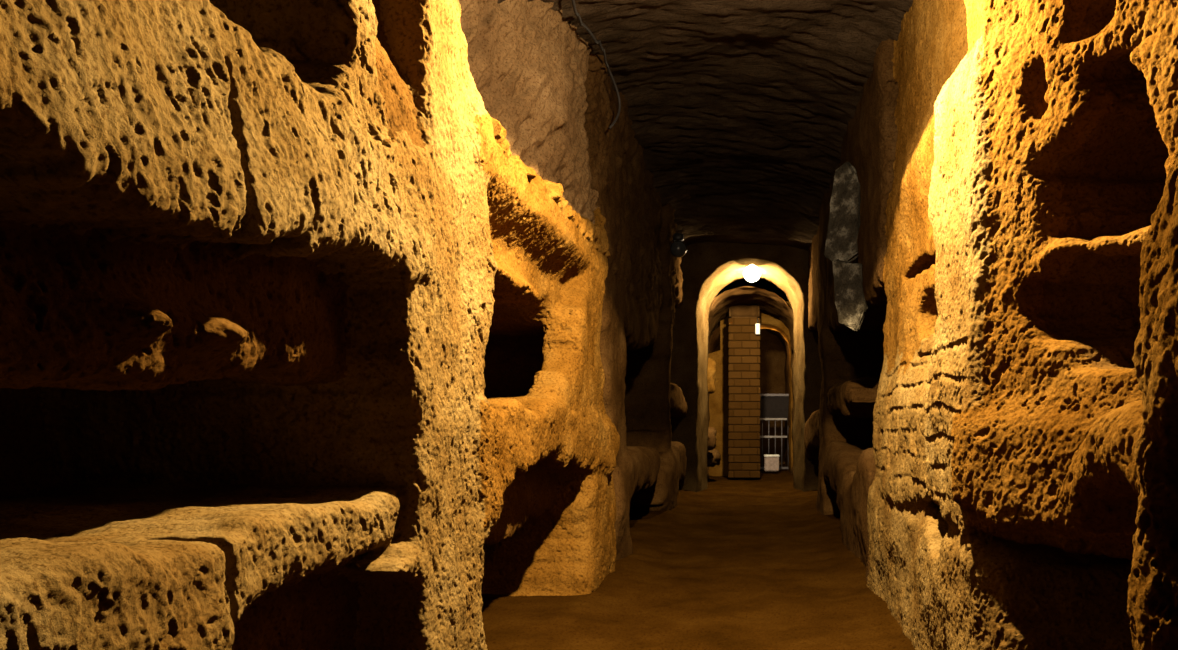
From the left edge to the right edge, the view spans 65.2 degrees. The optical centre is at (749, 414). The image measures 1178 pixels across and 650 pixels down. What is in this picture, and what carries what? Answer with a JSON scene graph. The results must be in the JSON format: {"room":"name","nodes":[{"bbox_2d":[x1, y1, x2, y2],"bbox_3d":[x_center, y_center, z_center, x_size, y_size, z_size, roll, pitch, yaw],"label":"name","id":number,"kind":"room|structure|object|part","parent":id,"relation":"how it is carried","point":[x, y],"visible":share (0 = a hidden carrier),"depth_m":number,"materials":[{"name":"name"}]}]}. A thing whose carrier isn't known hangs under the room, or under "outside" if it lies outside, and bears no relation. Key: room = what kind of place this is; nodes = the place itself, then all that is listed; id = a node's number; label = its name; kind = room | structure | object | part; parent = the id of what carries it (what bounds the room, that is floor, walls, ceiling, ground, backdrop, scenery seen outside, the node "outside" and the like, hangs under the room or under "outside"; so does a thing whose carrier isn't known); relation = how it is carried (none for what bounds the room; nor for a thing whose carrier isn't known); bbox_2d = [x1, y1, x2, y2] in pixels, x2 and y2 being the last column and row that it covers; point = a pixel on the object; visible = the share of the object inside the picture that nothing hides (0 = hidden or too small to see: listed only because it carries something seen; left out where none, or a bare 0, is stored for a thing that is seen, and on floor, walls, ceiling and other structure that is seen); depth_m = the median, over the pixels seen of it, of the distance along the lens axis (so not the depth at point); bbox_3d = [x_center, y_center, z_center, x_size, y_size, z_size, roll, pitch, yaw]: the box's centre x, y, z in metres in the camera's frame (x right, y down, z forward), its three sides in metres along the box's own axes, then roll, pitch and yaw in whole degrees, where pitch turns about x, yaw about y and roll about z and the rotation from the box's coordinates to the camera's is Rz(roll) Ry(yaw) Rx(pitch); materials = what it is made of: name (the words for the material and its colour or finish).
{"room":"catacomb","nodes":[
{"label":"catacomb","id":0,"kind":"room"},
{"bbox_2d":[0,0,559,649],"bbox_3d":[-1.346,-0.595,5.744,1.000,3.216,10.847,0,0,0],"label":"wall","id":1,"kind":"structure","parent":0,"point":[89,311],"depth_m":1.70,"materials":[{"name":"brown stone"}]},
{"bbox_2d":[0,483,401,649],"bbox_3d":[-1.350,0.302,1.334,0.916,0.276,2.027,0,0,0],"label":"ledge","id":2,"kind":"object","parent":1,"relation":"attached to","point":[90,566],"visible":1,"depth_m":1.65,"materials":[{"name":"beige stone"}]},
{"bbox_2d":[0,0,435,285],"bbox_3d":[-1.311,-0.494,1.342,0.995,0.473,2.046,0,0,0],"label":"lintel","id":3,"kind":"object","parent":1,"relation":"attached to","point":[156,121],"visible":1,"depth_m":1.37,"materials":[{"name":"beige stone"}]},
{"bbox_2d":[209,0,390,139],"bbox_3d":[-1.333,-1.154,2.018,0.962,1.054,0.293,0,0,0],"label":"rock mullion","id":4,"kind":"object","parent":1,"relation":"attached to","point":[329,45],"visible":0.36,"depth_m":1.99,"materials":[{"name":"beige stone"}]},
{"bbox_2d":[459,0,599,223],"bbox_3d":[-1.330,-1.568,3.899,0.988,1.290,2.626,0,0,0],"label":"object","id":5,"kind":"structure","parent":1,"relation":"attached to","point":[528,66],"depth_m":3.98,"materials":[{"name":"beige stone"}]},
{"bbox_2d":[473,112,610,317],"bbox_3d":[-1.300,-0.737,4.016,1.026,0.620,2.461,0,0,0],"label":"lintel","id":6,"kind":"object","parent":1,"relation":"attached to","point":[541,244],"visible":0.5,"depth_m":3.64,"materials":[{"name":"beige stone"}]},
{"bbox_2d":[584,53,630,464],"bbox_3d":[-1.323,-0.906,5.607,1.012,2.610,1.399,0,0,0],"label":"pier","id":7,"kind":"object","parent":1,"relation":"attached to","point":[607,147],"visible":0.26,"depth_m":5.62,"materials":[{"name":"brown stone"}]},
{"bbox_2d":[623,117,683,350],"bbox_3d":[-1.296,-1.347,8.692,1.083,1.718,4.937,0,0,0],"label":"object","id":8,"kind":"structure","parent":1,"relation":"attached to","point":[644,298],"depth_m":7.36,"materials":[{"name":"brown stone"}]},
{"bbox_2d":[670,383,687,416],"bbox_3d":[-1.296,-0.167,10.135,1.082,0.415,1.756,0,0,0],"label":"ledge","id":9,"kind":"object","parent":1,"relation":"attached to","point":[679,407],"visible":0.17,"depth_m":9.96,"materials":[{"name":"brown stone"}]},
{"bbox_2d":[481,464,914,649],"bbox_3d":[0.000,0.945,8.887,3.100,0.093,17.175,0,0,0],"label":"floor","id":10,"kind":"structure","parent":0,"point":[737,563],"depth_m":4.85,"materials":[{"name":"brown soil"}]},
{"bbox_2d":[40,0,497,649],"bbox_3d":[-1.324,-0.390,2.706,1.014,2.799,1.017,0,0,0],"label":"pier","id":11,"kind":"object","parent":10,"relation":"on","point":[404,414],"visible":0.83,"depth_m":2.34,"materials":[{"name":"beige stone"}]},
{"bbox_2d":[477,396,619,527],"bbox_3d":[-1.289,0.140,4.141,1.055,0.450,2.649,0,0,0],"label":"ledge","id":12,"kind":"object","parent":11,"relation":"on","point":[517,435],"visible":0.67,"depth_m":3.51,"materials":[{"name":"brown stone"}]},
{"bbox_2d":[481,207,616,595],"bbox_3d":[-1.306,-0.091,4.723,1.035,2.209,1.470,0,0,0],"label":"pier","id":13,"kind":"object","parent":10,"relation":"on","point":[569,549],"visible":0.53,"depth_m":4.72,"materials":[{"name":"brown stone"}]},
{"bbox_2d":[612,446,660,559],"bbox_3d":[-1.298,0.607,6.890,1.066,0.807,2.768,0,0,0],"label":"ledge","id":14,"kind":"object","parent":10,"relation":"on","point":[639,470],"visible":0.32,"depth_m":5.96,"materials":[{"name":"brown stone"}]},
{"bbox_2d":[624,203,675,454],"bbox_3d":[-1.292,-0.594,9.129,1.086,3.215,0.519,0,0,0],"label":"pier","id":15,"kind":"object","parent":10,"relation":"on","point":[647,377],"visible":0.38,"depth_m":8.94,"materials":[{"name":"brown stone"}]},
{"bbox_2d":[670,233,686,257],"bbox_3d":[-0.720,-1.702,9.050,0.170,0.235,0.170,0,0,0],"label":"dome security camera","id":16,"kind":"object","parent":15,"relation":"attached to","point":[678,248],"visible":1,"depth_m":9.00,"materials":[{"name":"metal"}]},
{"bbox_2d":[630,441,686,510],"bbox_3d":[-1.281,0.653,9.631,1.105,0.721,2.463,0,0,0],"label":"ledge","id":17,"kind":"object","parent":10,"relation":"on","point":[663,495],"visible":0.27,"depth_m":8.59,"materials":[{"name":"brown stone"}]},
{"bbox_2d":[728,304,759,477],"bbox_3d":[-0.085,-0.376,13.750,0.482,2.649,0.407,0,0,0],"label":"pier","id":18,"kind":"object","parent":10,"relation":"on","point":[743,344],"visible":0.96,"depth_m":13.55,"materials":[{"name":"brown brick"}]},
{"bbox_2d":[755,318,759,334],"bbox_3d":[0.115,-1.334,13.522,0.072,0.249,0.116,0,0,0],"label":"spot lamp","id":19,"kind":"object","parent":18,"relation":"attached to","point":[757,326],"visible":1,"depth_m":13.47,"materials":[{"name":"white ceramic"}]},
{"bbox_2d":[670,242,821,491],"bbox_3d":[0.005,-0.670,11.422,3.010,3.361,0.890,0,0,0],"label":"arch","id":20,"kind":"object","parent":10,"relation":"on","point":[707,267],"visible":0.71,"depth_m":11.01,"materials":[{"name":"brown stone"}]},
{"bbox_2d":[743,264,760,281],"bbox_3d":[0.025,-1.809,11.300,0.216,0.272,0.216,0,0,0],"label":"lamp","id":21,"kind":"object","parent":20,"relation":"attached to","point":[751,273],"visible":0.94,"depth_m":11.22,"materials":[{"name":"white glass"}]},
{"bbox_2d":[708,301,792,475],"bbox_3d":[0.125,-0.396,14.474,1.691,2.811,0.478,0,0,0],"label":"arch","id":22,"kind":"object","parent":10,"relation":"on","point":[719,401],"visible":0.43,"depth_m":14.26,"materials":[{"name":"brown stone"}]},
{"bbox_2d":[764,454,779,470],"bbox_3d":[0.360,0.796,15.020,0.260,0.267,0.220,0,0,0],"label":"storage box","id":23,"kind":"object","parent":10,"relation":"on","point":[771,461],"visible":1,"depth_m":14.92,"materials":[{"name":"plastic"}]},
{"bbox_3d":[0.360,0.678,15.020,0.260,0.030,0.220,0,0,0],"label":"lid","id":24,"kind":"part","parent":23,"relation":"part of","materials":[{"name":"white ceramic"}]},
{"bbox_2d":[822,442,875,580],"bbox_3d":[1.056,0.603,6.659,0.813,0.818,3.386,0,0,0],"label":"ledge","id":25,"kind":"object","parent":10,"relation":"on","point":[849,469],"visible":0.24,"depth_m":6.17,"materials":[{"name":"brown stone"}]},
{"bbox_2d":[816,192,883,514],"bbox_3d":[1.053,-0.597,8.640,0.830,3.216,0.729,0,0,0],"label":"pier","id":26,"kind":"object","parent":10,"relation":"on","point":[845,356],"visible":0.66,"depth_m":8.40,"materials":[{"name":"brown stone"}]},
{"bbox_2d":[867,36,1133,649],"bbox_3d":[1.040,-0.593,3.777,0.843,3.214,2.524,0,0,0],"label":"pier","id":27,"kind":"object","parent":10,"relation":"on","point":[949,584],"visible":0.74,"depth_m":2.87,"materials":[{"name":"beige stone"}]},
{"bbox_2d":[1127,157,1177,649],"bbox_3d":[1.036,0.260,0.994,0.879,1.500,1.152,0,0,0],"label":"pier","id":28,"kind":"object","parent":10,"relation":"on","point":[1152,602],"visible":1,"depth_m":1.38,"materials":[{"name":"brown stone"}]},
{"bbox_2d":[497,0,912,250],"bbox_3d":[0.070,-1.905,5.809,2.440,0.705,10.978,0,0,0],"label":"ceiling","id":29,"kind":"structure","parent":0,"point":[740,111],"depth_m":6.04,"materials":[{"name":"brown stone"}]},
{"bbox_2d":[571,0,620,128],"bbox_3d":[-0.785,-1.812,4.051,0.064,0.351,2.409,0,0,0],"label":"cable","id":30,"kind":"object","parent":29,"relation":"attached to","point":[577,14],"visible":1,"depth_m":4.92,"materials":[{"name":"rubber"}]},
{"bbox_2d":[707,286,793,478],"bbox_3d":[0.004,-0.351,14.450,2.389,2.701,5.308,0,0,0],"label":"vault","id":31,"kind":"object","parent":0,"point":[770,303],"visible":0.3,"depth_m":13.54,"materials":[{"name":"brown stone"}]},
{"bbox_2d":[707,358,715,393],"bbox_3d":[-0.596,-0.571,13.095,0.217,0.532,0.327,0,0,0],"label":"rock ledge","id":32,"kind":"object","parent":31,"relation":"attached to","point":[711,369],"visible":0.52,"depth_m":12.98,"materials":[{"name":"brown stone"}]},
{"bbox_2d":[707,426,716,451],"bbox_3d":[-0.595,0.323,12.307,0.294,0.349,0.806,0,0,0],"label":"rock ledge","id":33,"kind":"object","parent":31,"relation":"attached to","point":[711,444],"visible":0.44,"depth_m":11.95,"materials":[{"name":"brown stone"}]},
{"bbox_2d":[707,449,720,466],"bbox_3d":[-0.559,0.607,12.996,0.285,0.280,0.686,0,0,0],"label":"rock ledge","id":34,"kind":"object","parent":31,"relation":"attached to","point":[713,456],"visible":0.7,"depth_m":12.73,"materials":[{"name":"brown stone"}]},
{"bbox_2d":[757,394,788,468],"bbox_3d":[0.430,0.290,15.296,0.620,1.300,0.047,0,0,0],"label":"metal gate","id":35,"kind":"object","parent":31,"relation":"attached to","point":[772,406],"visible":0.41,"depth_m":15.31,"materials":[{"name":"metal"}]},
{"bbox_3d":[0.380,0.070,15.288,0.500,0.035,0.030,0,0,0],"label":"rail","id":36,"kind":"part","parent":35,"relation":"part of","materials":[{"name":"metal"}]},
{"bbox_3d":[0.380,0.370,15.288,0.500,0.035,0.030,0,0,0],"label":"rail","id":37,"kind":"part","parent":35,"relation":"part of","materials":[{"name":"metal"}]},
{"bbox_3d":[0.430,-0.130,15.310,0.560,0.380,0.012,0,0,0],"label":"panel","id":38,"kind":"part","parent":35,"relation":"part of","materials":[{"name":"grey metal"}]},
{"bbox_2d":[715,329,785,464],"bbox_3d":[0.000,-0.500,16.998,2.000,3.000,0.072,0,0,0],"label":"wall","id":39,"kind":"structure","parent":0,"point":[772,351],"depth_m":17.00,"materials":[{"name":"brown stone"}]},
{"bbox_2d":[967,0,1168,559],"bbox_3d":[1.080,-0.597,6.218,0.855,3.214,9.906,0,0,0],"label":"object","id":40,"kind":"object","parent":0,"point":[1114,183],"depth_m":2.50,"materials":[{"name":"brown stone"}]},
{"bbox_2d":[804,410,819,460],"bbox_3d":[1.065,0.230,10.033,0.834,0.666,2.184,0,0,0],"label":"ledge","id":41,"kind":"object","parent":40,"relation":"attached to","point":[811,429],"visible":0.25,"depth_m":10.09,"materials":[{"name":"brown stone"}]},
{"bbox_2d":[826,377,879,417],"bbox_3d":[1.093,-0.136,7.476,0.786,0.345,1.823,0,0,0],"label":"ledge","id":42,"kind":"object","parent":40,"relation":"attached to","point":[856,397],"visible":0.52,"depth_m":6.96,"materials":[{"name":"brown stone"}]},
{"bbox_2d":[808,39,898,331],"bbox_3d":[1.076,-1.415,8.043,0.820,1.588,6.208,0,0,0],"label":"wall","id":43,"kind":"structure","parent":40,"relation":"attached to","point":[870,138],"depth_m":5.45,"materials":[{"name":"brown stone"}]},
{"bbox_2d":[824,161,860,262],"bbox_3d":[0.639,-1.338,6.045,0.275,0.730,0.121,0,0,41],"label":"tile slab","id":44,"kind":"structure","parent":43,"relation":"attached to","point":[844,217],"depth_m":6.02,"materials":[{"name":"grey stone"}]},
{"bbox_2d":[832,259,867,330],"bbox_3d":[0.644,-0.774,5.778,0.253,0.469,0.099,0,0,40],"label":"tile slab","id":45,"kind":"structure","parent":43,"relation":"attached to","point":[851,304],"depth_m":5.76,"materials":[{"name":"grey stone"}]},
{"bbox_2d":[882,0,967,380],"bbox_3d":[0.888,-1.184,4.117,0.716,2.047,2.066,0,0,14],"label":"pier","id":46,"kind":"object","parent":40,"relation":"attached to","point":[932,42],"visible":0.52,"depth_m":4.03,"materials":[{"name":"beige stone"}]},
{"bbox_2d":[951,396,1141,543],"bbox_3d":[0.931,0.144,2.140,0.290,0.385,1.402,0,0,-18],"label":"ledge","id":47,"kind":"object","parent":40,"relation":"attached to","point":[1011,460],"visible":0.68,"depth_m":2.49,"materials":[{"name":"brown stone"}]},
{"bbox_2d":[964,0,1177,545],"bbox_3d":[0.904,-0.936,1.663,0.518,2.538,2.485,0,0,0],"label":"wall","id":48,"kind":"structure","parent":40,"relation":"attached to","point":[1031,46],"depth_m":2.51,"materials":[{"name":"beige stone"}]},
{"bbox_2d":[1038,229,1147,266],"bbox_3d":[1.027,-0.428,2.015,0.198,0.107,1.062,0,0,-14],"label":"rock shelf","id":49,"kind":"object","parent":48,"relation":"attached to","point":[1107,246],"visible":0.7,"depth_m":2.33,"materials":[{"name":"beige stone"}]},
{"bbox_2d":[1058,400,1143,533],"bbox_3d":[0.865,0.116,1.742,0.407,0.293,0.613,0,0,0],"label":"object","id":50,"kind":"object","parent":40,"relation":"attached to","point":[1100,489],"visible":0.59,"depth_m":1.81,"materials":[{"name":"brown stone"}]}
]}

